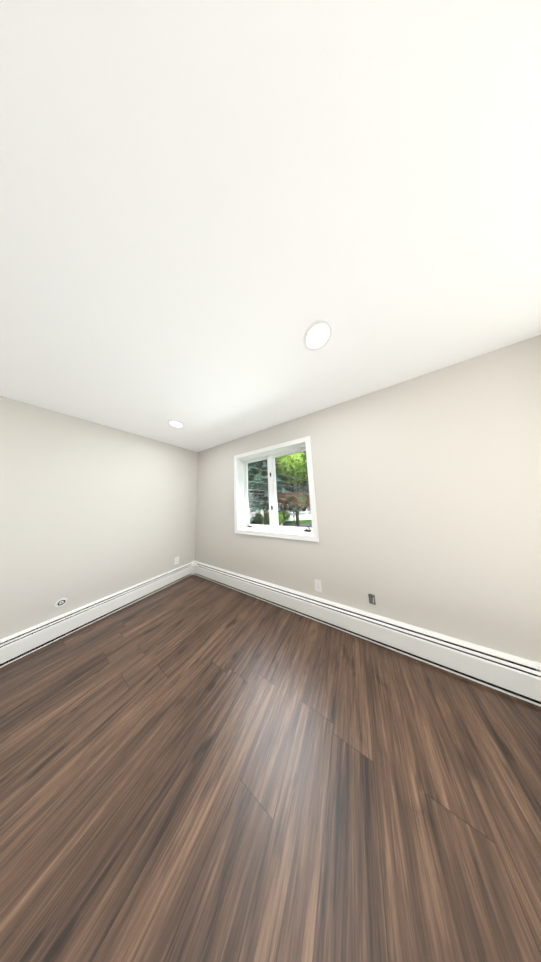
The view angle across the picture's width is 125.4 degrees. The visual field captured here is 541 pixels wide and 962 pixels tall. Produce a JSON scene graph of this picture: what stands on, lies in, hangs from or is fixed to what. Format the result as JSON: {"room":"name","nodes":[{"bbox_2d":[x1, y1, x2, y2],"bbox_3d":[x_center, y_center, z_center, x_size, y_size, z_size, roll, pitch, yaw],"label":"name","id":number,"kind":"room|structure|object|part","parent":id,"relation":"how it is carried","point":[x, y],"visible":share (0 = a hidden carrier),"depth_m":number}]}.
{"room":"empty bedroom","nodes":[
{"label":"empty bedroom","id":0,"kind":"room"},
{"bbox_2d":[0,396,197,638],"bbox_3d":[-2.576,0.416,1.407,0.260,2.440,4.166,-7,-9,30],"label":"wall","id":1,"kind":"structure","parent":0,"point":[90,512],"depth_m":1.67},
{"bbox_2d":[55,598,67,606],"bbox_3d":[-2.251,1.310,1.505,0.016,0.078,0.078,-7,-9,30],"label":"outlet","id":2,"kind":"object","parent":1,"relation":"attached to","point":[61,602],"visible":1,"depth_m":1.50},
{"bbox_2d":[0,563,191,667],"bbox_3d":[-2.408,1.498,1.137,0.070,0.210,3.558,-7,-9,30],"label":"baseboard heater","id":3,"kind":"object","parent":1,"relation":"attached to","point":[19,645],"visible":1,"depth_m":1.56},
{"bbox_2d":[174,556,178,564],"bbox_3d":[-1.673,1.421,2.495,0.007,0.120,0.076,-7,-9,30],"label":"outlet","id":4,"kind":"object","parent":1,"relation":"attached to","point":[176,560],"visible":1,"depth_m":2.49},
{"bbox_2d":[190,560,196,574],"bbox_3d":[-1.479,1.668,2.693,0.094,0.213,0.094,-7,-9,30],"label":"baseboard heater","id":5,"kind":"object","parent":1,"relation":"attached to","point":[193,563],"visible":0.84,"depth_m":2.66},
{"bbox_2d":[0,574,540,961],"bbox_3d":[-0.555,1.443,0.104,4.820,0.120,4.166,-7,-9,30],"label":"floor","id":6,"kind":"structure","parent":0,"point":[194,768],"depth_m":0.63},
{"bbox_2d":[0,0,540,451],"bbox_3d":[-0.667,-1.106,0.451,4.820,0.150,4.166,-7,-9,30],"label":"ceiling","id":7,"kind":"structure","parent":0,"point":[211,211],"depth_m":0.53},
{"bbox_2d":[168,420,183,427],"bbox_3d":[-1.318,-0.793,1.954,0.192,0.006,0.192,-7,-9,30],"label":"recessed light","id":8,"kind":"object","parent":7,"relation":"in","point":[174,423],"visible":1,"depth_m":1.95},
{"bbox_2d":[304,319,332,350],"bbox_3d":[0.328,-1.000,0.970,0.192,0.006,0.192,-7,-9,30],"label":"recessed light","id":9,"kind":"object","parent":7,"relation":"in","point":[318,335],"visible":1,"depth_m":0.96},
{"bbox_2d":[195,335,540,662],"bbox_3d":[0.487,0.347,1.888,4.560,2.440,0.260,-7,-9,30],"label":"wall","id":10,"kind":"structure","parent":0,"point":[427,487],"depth_m":1.24},
{"bbox_2d":[234,436,318,541],"bbox_3d":[0.039,0.149,2.183,1.330,1.310,0.324,-7,-9,30],"label":"window","id":11,"kind":"structure","parent":10,"relation":"in","point":[314,537],"depth_m":2.18},
{"bbox_3d":[-0.217,0.190,2.399,0.512,1.156,0.045,-7,-9,30],"label":"window sash","id":12,"kind":"part","parent":11,"relation":"part of"},
{"bbox_2d":[247,473,310,531],"bbox_3d":[0.046,0.292,2.165,1.095,0.874,0.047,-7,-9,30],"label":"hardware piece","id":13,"kind":"object","parent":11,"relation":"attached to","point":[309,530],"visible":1,"depth_m":2.17},
{"bbox_3d":[0.319,0.124,2.090,0.596,1.156,0.045,-7,-9,30],"label":"window sash","id":14,"kind":"part","parent":11,"relation":"part of"},
{"bbox_2d":[314,579,321,591],"bbox_3d":[0.547,1.202,1.603,0.076,0.120,0.007,-7,-9,30],"label":"outlet","id":15,"kind":"object","parent":10,"relation":"attached to","point":[318,586],"visible":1,"depth_m":1.60},
{"bbox_2d":[194,561,540,706],"bbox_3d":[0.184,1.468,1.750,3.762,0.210,0.070,-7,-9,30],"label":"baseboard heater","id":16,"kind":"object","parent":10,"relation":"attached to","point":[515,676],"visible":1,"depth_m":1.17},
{"bbox_2d":[368,594,375,604],"bbox_3d":[0.983,1.147,1.353,0.050,0.086,0.006,-7,-9,30],"label":"electrical outlet box","id":17,"kind":"object","parent":10,"relation":"attached to","point":[371,599],"visible":1,"depth_m":1.35},
{"label":"outside","id":18,"kind":"structure","parent":0,"visible":0},
{"bbox_2d":[248,451,311,527],"bbox_3d":[7.377,0.292,40.062,150.000,18.246,160.000,-7,-9,30],"label":"scenery","id":19,"kind":"structure","parent":18,"point":[280,483],"depth_m":9.23}
]}

